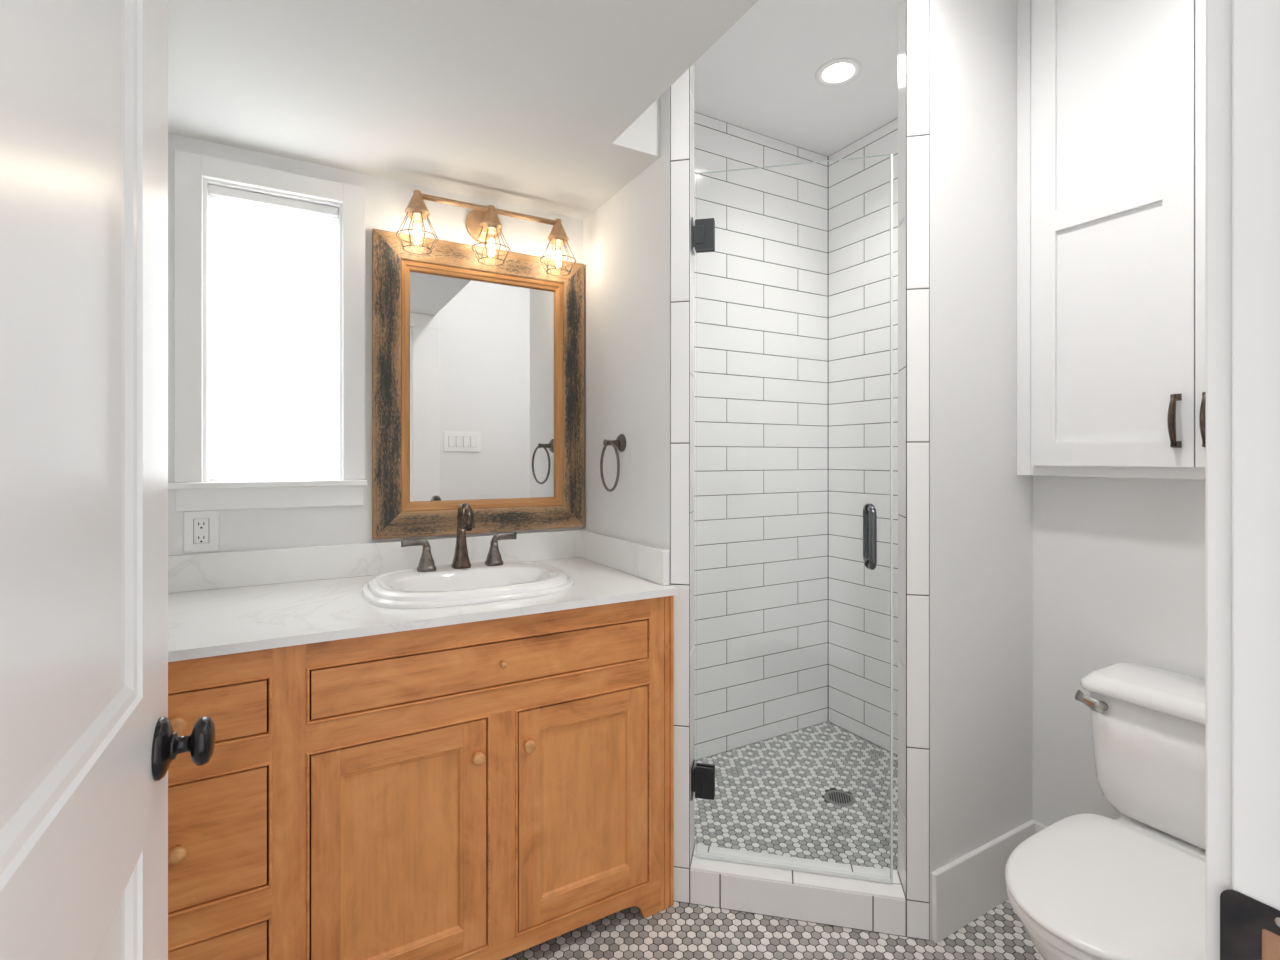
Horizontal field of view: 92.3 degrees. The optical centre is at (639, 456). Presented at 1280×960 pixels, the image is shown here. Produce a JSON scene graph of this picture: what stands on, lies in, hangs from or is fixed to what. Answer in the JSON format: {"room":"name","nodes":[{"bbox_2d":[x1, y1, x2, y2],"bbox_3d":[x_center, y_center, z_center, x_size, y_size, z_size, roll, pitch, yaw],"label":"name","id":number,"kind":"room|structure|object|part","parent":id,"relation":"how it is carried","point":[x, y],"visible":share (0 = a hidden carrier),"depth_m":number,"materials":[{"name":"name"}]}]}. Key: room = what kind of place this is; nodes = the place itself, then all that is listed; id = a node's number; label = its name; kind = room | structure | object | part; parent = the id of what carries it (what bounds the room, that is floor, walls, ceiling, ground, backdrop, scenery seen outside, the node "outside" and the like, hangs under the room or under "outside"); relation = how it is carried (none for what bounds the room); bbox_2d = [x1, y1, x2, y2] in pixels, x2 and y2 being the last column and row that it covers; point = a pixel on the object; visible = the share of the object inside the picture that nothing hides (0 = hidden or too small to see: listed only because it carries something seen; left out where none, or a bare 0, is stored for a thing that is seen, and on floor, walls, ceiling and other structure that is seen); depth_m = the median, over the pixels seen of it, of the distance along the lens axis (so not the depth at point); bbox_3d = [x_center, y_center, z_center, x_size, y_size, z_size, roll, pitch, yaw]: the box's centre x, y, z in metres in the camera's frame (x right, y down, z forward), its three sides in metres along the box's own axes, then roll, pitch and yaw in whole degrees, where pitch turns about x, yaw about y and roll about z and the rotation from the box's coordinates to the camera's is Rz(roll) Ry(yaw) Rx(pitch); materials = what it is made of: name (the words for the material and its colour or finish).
{"room":"bathroom","nodes":[
{"label":"bathroom","id":0,"kind":"room"},
{"bbox_2d":[168,0,757,219],"bbox_3d":[-0.343,-1.150,1.037,1.460,0.540,2.030,0,0,-30],"label":"ceiling","id":1,"kind":"structure","parent":0,"point":[551,106],"depth_m":1.46,"materials":[{"name":"white paint"}]},
{"bbox_2d":[168,112,827,760],"bbox_3d":[-0.265,-0.075,2.330,2.875,2.690,0.140,0,0,-30],"label":"wall","id":2,"kind":"structure","parent":0,"point":[761,376],"depth_m":2.65,"materials":[{"name":"white tile"}]},
{"bbox_2d":[184,510,218,552],"bbox_3d":[-1.215,0.206,1.703,0.080,0.114,0.010,0,0,-30],"label":"power outlet","id":3,"kind":"object","parent":2,"relation":"attached to","point":[201,528],"visible":1,"depth_m":1.70,"materials":[{"name":"white plastic"}]},
{"bbox_2d":[194,519,208,543],"bbox_3d":[-1.214,0.205,1.701,0.033,0.067,0.002,0,0,-30],"label":"receptacle","id":4,"kind":"object","parent":3,"relation":"attached to","point":[201,526],"depth_m":1.70,"materials":[{"name":"white plastic"}]},
{"bbox_2d":[168,149,367,511],"bbox_3d":[-1.088,-0.342,1.830,0.494,0.980,0.175,0,0,-30],"label":"window","id":5,"kind":"structure","parent":2,"relation":"in","point":[193,173],"depth_m":1.73,"materials":[{"name":"white paint"}]},
{"bbox_3d":[-1.068,0.079,1.795,0.494,0.017,0.095,0,0,-30],"label":"sill","id":6,"kind":"part","parent":5,"relation":"part of","materials":[{"name":"white paint"}]},
{"bbox_2d":[208,185,338,480],"bbox_3d":[-1.078,-0.349,1.823,0.330,0.836,0.036,0,0,-30],"label":"window pane","id":7,"kind":"object","parent":5,"relation":"attached to","point":[273,260],"visible":1,"depth_m":1.82,"materials":[{"name":"white glass"}]},
{"bbox_2d":[168,529,583,592],"bbox_3d":[-0.797,0.317,1.935,1.359,0.100,0.020,0,0,-30],"label":"backsplash","id":8,"kind":"structure","parent":2,"relation":"attached to","point":[216,570],"depth_m":1.85,"materials":[{"name":"white stone"}]},
{"bbox_2d":[372,229,583,539],"bbox_3d":[-0.519,-0.226,2.087,0.716,0.962,0.029,0,0,-30],"label":"wall mirror","id":9,"kind":"object","parent":2,"relation":"attached to","point":[478,368],"visible":0.95,"depth_m":2.06,"materials":[{"name":"brown wood"}]},
{"bbox_3d":[-0.747,-0.226,1.960,0.030,0.798,0.020,0,0,-30],"label":"moulding","id":10,"kind":"part","parent":9,"relation":"part of","materials":[{"name":"brown wood"}]},
{"bbox_2d":[410,272,553,501],"bbox_3d":[-0.525,-0.226,2.097,0.512,0.758,0.004,0,0,-30],"label":"mirror glass","id":11,"kind":"object","parent":9,"relation":"on","point":[482,344],"depth_m":2.09,"materials":[{"name":"silver metal"}]},
{"bbox_3d":[-0.520,0.159,2.089,0.552,0.030,0.020,0,0,-30],"label":"moulding","id":12,"kind":"part","parent":9,"relation":"part of","materials":[{"name":"brown wood"}]},
{"bbox_3d":[-0.520,-0.610,2.089,0.552,0.030,0.020,0,0,-30],"label":"moulding","id":13,"kind":"part","parent":9,"relation":"part of","materials":[{"name":"brown wood"}]},
{"bbox_3d":[-0.294,-0.226,2.218,0.030,0.798,0.020,0,0,-30],"label":"moulding","id":14,"kind":"part","parent":9,"relation":"part of","materials":[{"name":"brown wood"}]},
{"bbox_2d":[396,190,575,275],"bbox_3d":[-0.494,-0.742,2.029,0.589,0.207,0.157,0,0,-30],"label":"vanity light","id":15,"kind":"object","parent":2,"relation":"attached to","point":[483,224],"visible":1,"depth_m":2.00,"materials":[{"name":"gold metal"}]},
{"bbox_2d":[583,87,669,584],"bbox_3d":[-0.004,-0.075,2.034,0.115,2.690,0.633,0,0,-30],"label":"wall","id":16,"kind":"structure","parent":0,"point":[626,239],"depth_m":1.96,"materials":[{"name":"white paint"}]},
{"bbox_2d":[600,434,625,491],"bbox_3d":[-0.083,0.018,1.987,0.068,0.187,0.161,0,0,-30],"label":"towel ring","id":17,"kind":"object","parent":16,"relation":"attached to","point":[619,443],"visible":1,"depth_m":1.99,"materials":[{"name":"brown metal"}]},
{"bbox_3d":[-0.093,-0.046,1.994,0.056,0.026,0.026,0,0,-30],"label":"post","id":18,"kind":"part","parent":17,"relation":"part of","materials":[{"name":"brown metal"}]},
{"bbox_3d":[-0.065,-0.046,2.010,0.014,0.058,0.058,0,0,-30],"label":"wall plate","id":19,"kind":"part","parent":17,"relation":"part of","materials":[{"name":"brown metal"}]},
{"bbox_2d":[670,63,694,903],"bbox_3d":[0.126,-0.090,1.809,0.056,2.720,0.115,0,0,12],"label":"trim","id":20,"kind":"structure","parent":16,"relation":"attached to","point":[682,91],"depth_m":1.75,"materials":[{"name":"white tile"}]},
{"bbox_2d":[691,154,892,883],"bbox_3d":[0.427,0.169,1.760,0.551,1.994,0.142,0,0,17],"label":"shower door","id":21,"kind":"structure","parent":16,"relation":"attached to","point":[702,230],"depth_m":1.73,"materials":[{"name":"clear glass"}]},
{"bbox_3d":[0.641,0.218,1.734,0.018,0.172,0.066,0,0,12],"label":"pull handle","id":22,"kind":"part","parent":21,"relation":"part of","materials":[{"name":"grey metal"}]},
{"bbox_3d":[0.625,0.218,1.660,0.018,0.172,0.066,0,0,12],"label":"pull handle","id":23,"kind":"part","parent":21,"relation":"part of","materials":[{"name":"grey metal"}]},
{"bbox_2d":[501,722,1043,959],"bbox_3d":[0.445,1.310,1.169,2.960,0.120,2.820,0,0,-30],"label":"floor","id":24,"kind":"structure","parent":0,"point":[769,798],"depth_m":1.95,"materials":[{"name":"tile"}]},
{"bbox_2d":[168,595,673,959],"bbox_3d":[-0.636,0.829,1.661,1.351,0.883,0.646,0,0,-30],"label":"vanity cabinet","id":25,"kind":"object","parent":24,"relation":"on","point":[501,788],"visible":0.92,"depth_m":1.41,"materials":[{"name":"brown wood"}]},
{"bbox_3d":[-0.879,0.753,1.168,0.031,0.031,0.029,0,0,-30],"label":"knob","id":26,"kind":"part","parent":25,"relation":"part of","materials":[{"name":"brown wood"}]},
{"bbox_3d":[-0.879,0.507,1.168,0.031,0.031,0.029,0,0,-30],"label":"knob","id":27,"kind":"part","parent":25,"relation":"part of","materials":[{"name":"brown wood"}]},
{"bbox_3d":[-0.890,1.056,1.188,0.290,0.221,0.019,0,0,-30],"label":"drawer","id":28,"kind":"part","parent":25,"relation":"part of","materials":[{"name":"brown wood"}]},
{"bbox_3d":[-0.890,0.750,1.188,0.290,0.238,0.019,0,0,-30],"label":"drawer","id":29,"kind":"part","parent":25,"relation":"part of","materials":[{"name":"brown wood"}]},
{"bbox_3d":[-0.890,0.507,1.188,0.290,0.105,0.019,0,0,-30],"label":"drawer","id":30,"kind":"part","parent":25,"relation":"part of","materials":[{"name":"brown wood"}]},
{"bbox_3d":[-0.888,1.056,1.184,0.310,0.241,0.016,0,0,-30],"label":"bead moulding","id":31,"kind":"part","parent":25,"relation":"part of","materials":[{"name":"brown wood"}]},
{"bbox_3d":[-0.888,0.750,1.184,0.310,0.258,0.016,0,0,-30],"label":"bead moulding","id":32,"kind":"part","parent":25,"relation":"part of","materials":[{"name":"brown wood"}]},
{"bbox_3d":[-0.888,0.507,1.184,0.310,0.125,0.016,0,0,-30],"label":"bead moulding","id":33,"kind":"part","parent":25,"relation":"part of","materials":[{"name":"brown wood"}]},
{"bbox_3d":[-0.531,0.898,1.387,0.390,0.561,0.016,0,0,-30],"label":"bead moulding","id":34,"kind":"part","parent":25,"relation":"part of","materials":[{"name":"brown wood"}]},
{"bbox_3d":[-0.534,0.898,1.391,0.370,0.541,0.020,0,0,-30],"label":"door","id":35,"kind":"part","parent":25,"relation":"part of","materials":[{"name":"brown wood"}]},
{"bbox_3d":[-0.531,0.898,1.387,0.260,0.431,0.009,0,0,-30],"label":"door panel","id":36,"kind":"part","parent":25,"relation":"part of","materials":[{"name":"brown wood"}]},
{"bbox_2d":[168,529,676,661],"bbox_3d":[-0.644,0.327,1.665,1.359,0.120,0.640,0,0,-30],"label":"countertop","id":37,"kind":"structure","parent":25,"relation":"on","point":[231,602],"depth_m":1.68,"materials":[{"name":"white stone"}]},
{"bbox_2d":[362,561,573,608],"bbox_3d":[-0.484,0.408,1.759,0.562,0.142,0.464,0,0,-30],"label":"basin","id":38,"kind":"object","parent":37,"relation":"in","point":[446,586],"visible":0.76,"depth_m":1.71,"materials":[{"name":"white ceramic"}]},
{"bbox_2d":[401,503,516,571],"bbox_3d":[-0.530,0.239,1.857,0.350,0.200,0.134,0,0,-30],"label":"bathroom faucet","id":39,"kind":"object","parent":38,"relation":"on","point":[465,517],"visible":1,"depth_m":1.87,"materials":[{"name":"brown metal"}]},
{"bbox_3d":[-0.659,0.290,1.829,0.099,0.098,0.053,0,0,-30],"label":"lever handle","id":40,"kind":"part","parent":39,"relation":"part of","materials":[{"name":"brown metal"}]},
{"bbox_3d":[-0.530,0.239,1.857,0.055,0.200,0.134,0,0,-30],"label":"spout","id":41,"kind":"part","parent":39,"relation":"part of","materials":[{"name":"brown metal"}]},
{"bbox_3d":[-0.441,0.290,1.953,0.099,0.098,0.053,0,0,-30],"label":"lever handle","id":42,"kind":"part","parent":39,"relation":"part of","materials":[{"name":"brown metal"}]},
{"bbox_3d":[-0.382,0.710,1.450,0.031,0.031,0.029,0,0,-30],"label":"knob","id":43,"kind":"part","parent":25,"relation":"part of","materials":[{"name":"brown wood"}]},
{"bbox_3d":[-0.337,0.501,1.497,0.838,0.122,0.016,0,0,-30],"label":"bead moulding","id":44,"kind":"part","parent":25,"relation":"part of","materials":[{"name":"brown wood"}]},
{"bbox_3d":[-0.330,0.501,1.486,0.017,0.017,0.020,0,0,-30],"label":"knob","id":45,"kind":"part","parent":25,"relation":"part of","materials":[{"name":"brown wood"}]},
{"bbox_3d":[-0.273,0.710,1.512,0.031,0.031,0.029,0,0,-30],"label":"knob","id":46,"kind":"part","parent":25,"relation":"part of","materials":[{"name":"brown wood"}]},
{"bbox_3d":[-0.143,0.899,1.613,0.367,0.539,0.020,0,0,-30],"label":"door","id":47,"kind":"part","parent":25,"relation":"part of","materials":[{"name":"brown wood"}]},
{"bbox_3d":[-0.141,0.899,1.609,0.387,0.559,0.016,0,0,-30],"label":"bead moulding","id":48,"kind":"part","parent":25,"relation":"part of","materials":[{"name":"brown wood"}]},
{"bbox_3d":[-0.141,0.899,1.609,0.257,0.429,0.009,0,0,-30],"label":"door panel","id":49,"kind":"part","parent":25,"relation":"part of","materials":[{"name":"brown wood"}]},
{"bbox_2d":[690,844,905,936],"bbox_3d":[0.434,1.219,1.742,0.576,0.102,0.115,0,0,12],"label":"shower curb","id":50,"kind":"object","parent":24,"relation":"on","point":[878,907],"visible":0.98,"depth_m":1.70,"materials":[{"name":"white tile"}]},
{"bbox_2d":[824,790,855,806],"bbox_3d":[0.733,1.250,2.255,0.112,0.003,0.112,0,0,-30],"label":"shower drain","id":51,"kind":"object","parent":24,"relation":"on","point":[840,798],"visible":1,"depth_m":2.25,"materials":[{"name":"silver metal"}]},
{"bbox_2d":[1005,662,1205,959],"bbox_3d":[1.060,0.904,1.296,0.742,0.730,0.402,0,0,-30],"label":"toilet","id":52,"kind":"object","parent":24,"relation":"on","point":[1131,886],"visible":0.7,"depth_m":1.33,"materials":[{"name":"white ceramic"}]},
{"bbox_3d":[1.022,1.077,1.259,0.608,0.384,0.332,0,0,-30],"label":"bowl","id":53,"kind":"part","parent":52,"relation":"part of","materials":[{"name":"white ceramic"}]},
{"bbox_3d":[0.957,0.874,1.222,0.484,0.020,0.350,0,0,-30],"label":"seat","id":54,"kind":"part","parent":52,"relation":"part of","materials":[{"name":"white plastic"}]},
{"bbox_3d":[1.115,0.603,1.519,0.030,0.041,0.068,0,0,-30],"label":"flush lever","id":55,"kind":"part","parent":52,"relation":"part of","materials":[{"name":"silver metal"}]},
{"bbox_3d":[0.955,0.852,1.222,0.487,0.020,0.354,0,0,-30],"label":"lid","id":56,"kind":"part","parent":52,"relation":"part of","materials":[{"name":"white plastic"}]},
{"bbox_3d":[1.286,0.559,1.423,0.222,0.042,0.400,0,0,-30],"label":"tank lid","id":57,"kind":"part","parent":52,"relation":"part of","materials":[{"name":"white ceramic"}]},
{"bbox_3d":[1.291,0.728,1.426,0.200,0.296,0.374,0,0,-30],"label":"tank","id":58,"kind":"part","parent":52,"relation":"part of","materials":[{"name":"white ceramic"}]},
{"bbox_2d":[694,0,897,156],"bbox_3d":[0.274,-1.460,1.469,2.960,0.080,2.170,0,0,-30],"label":"ceiling","id":59,"kind":"structure","parent":0,"point":[759,76],"depth_m":2.27,"materials":[{"name":"white paint"}]},
{"bbox_2d":[815,58,862,86],"bbox_3d":[0.733,-1.417,2.271,0.168,0.005,0.168,0,0,-30],"label":"recessed light","id":60,"kind":"object","parent":59,"relation":"in","point":[840,71],"visible":1,"depth_m":2.27,"materials":[{"name":"white plastic"}]},
{"bbox_2d":[828,118,897,754],"bbox_3d":[1.201,-0.075,2.509,0.150,2.690,1.002,0,0,-30],"label":"wall","id":61,"kind":"structure","parent":0,"point":[858,189],"depth_m":2.74,"materials":[{"name":"white tile"}]},
{"bbox_2d":[930,0,1036,942],"bbox_3d":[1.103,-0.075,1.869,0.924,2.690,0.136,0,0,-30],"label":"wall","id":62,"kind":"structure","parent":0,"point":[981,510],"depth_m":1.71,"materials":[{"name":"white paint"}]},
{"bbox_2d":[898,0,929,940],"bbox_3d":[0.744,-0.090,1.676,0.058,2.720,0.115,0,0,12],"label":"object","id":63,"kind":"structure","parent":62,"relation":"attached to","point":[913,15],"depth_m":1.62,"materials":[{"name":"white tile"}]},
{"bbox_2d":[1033,475,1205,825],"bbox_3d":[1.475,-0.075,1.462,0.120,2.690,0.970,0,0,-30],"label":"wall","id":64,"kind":"structure","parent":0,"point":[1119,564],"depth_m":1.70,"materials":[{"name":"white paint"}]},
{"bbox_2d":[1035,822,1047,832],"bbox_3d":[1.387,1.180,1.481,0.015,0.180,0.820,0,0,-30],"label":"baseboard","id":65,"kind":"structure","parent":64,"relation":"attached to","point":[1038,826],"depth_m":1.82,"materials":[{"name":"white paint"}]},
{"bbox_2d":[1017,0,1205,479],"bbox_3d":[1.327,-0.683,1.458,0.140,1.472,0.829,0,0,-30],"label":"upper cabinet","id":66,"kind":"object","parent":64,"relation":"attached to","point":[1111,94],"visible":0.77,"depth_m":1.60,"materials":[{"name":"white paint"}]},
{"bbox_3d":[1.268,-0.086,1.462,0.040,0.130,0.017,0,0,-30],"label":"pull handle","id":67,"kind":"part","parent":66,"relation":"part of","materials":[{"name":"brown metal"}]},
{"bbox_3d":[1.400,-0.683,1.290,0.020,1.414,0.361,0,0,-30],"label":"cabinet door","id":68,"kind":"part","parent":66,"relation":"part of","materials":[{"name":"white paint"}]},
{"bbox_3d":[1.297,-0.086,1.410,0.040,0.130,0.017,0,0,-30],"label":"pull handle","id":69,"kind":"part","parent":66,"relation":"part of","materials":[{"name":"brown metal"}]},
{"bbox_3d":[0.148,-1.116,0.227,0.848,0.608,0.135,0,0,-30],"label":"wall door header","id":70,"kind":"structure","parent":0,"visible":0},
{"bbox_2d":[0,0,215,959],"bbox_3d":[-0.420,0.245,0.404,0.152,2.030,0.756,0,0,-28],"label":"door","id":71,"kind":"structure","parent":70,"relation":"in","point":[89,743],"depth_m":0.50,"materials":[{"name":"white paint"}]},
{"bbox_3d":[-0.522,0.334,0.720,0.042,0.054,0.054,0,0,-28],"label":"knob","id":72,"kind":"part","parent":71,"relation":"part of","materials":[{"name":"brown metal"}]},
{"bbox_2d":[1206,0,1231,959],"bbox_3d":[0.130,0.196,0.304,1.093,2.149,0.018,0,0,-30],"label":"trim","id":73,"kind":"structure","parent":70,"relation":"attached to","point":[1218,12],"depth_m":0.50,"materials":[{"name":"white paint"}]},
{"bbox_2d":[1220,889,1279,959],"bbox_3d":[0.479,0.385,0.463,0.007,0.090,0.064,0,0,-30],"label":"strike plate","id":74,"kind":"object","parent":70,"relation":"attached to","point":[1249,927],"visible":1,"depth_m":0.47,"materials":[{"name":"brown metal"}]},
{"bbox_2d":[1232,0,1279,909],"bbox_3d":[0.148,0.229,0.227,0.848,2.082,0.135,0,0,-30],"label":"trim","id":75,"kind":"structure","parent":70,"relation":"attached to","point":[1255,23],"depth_m":0.47,"materials":[{"name":"white paint"}]}
]}

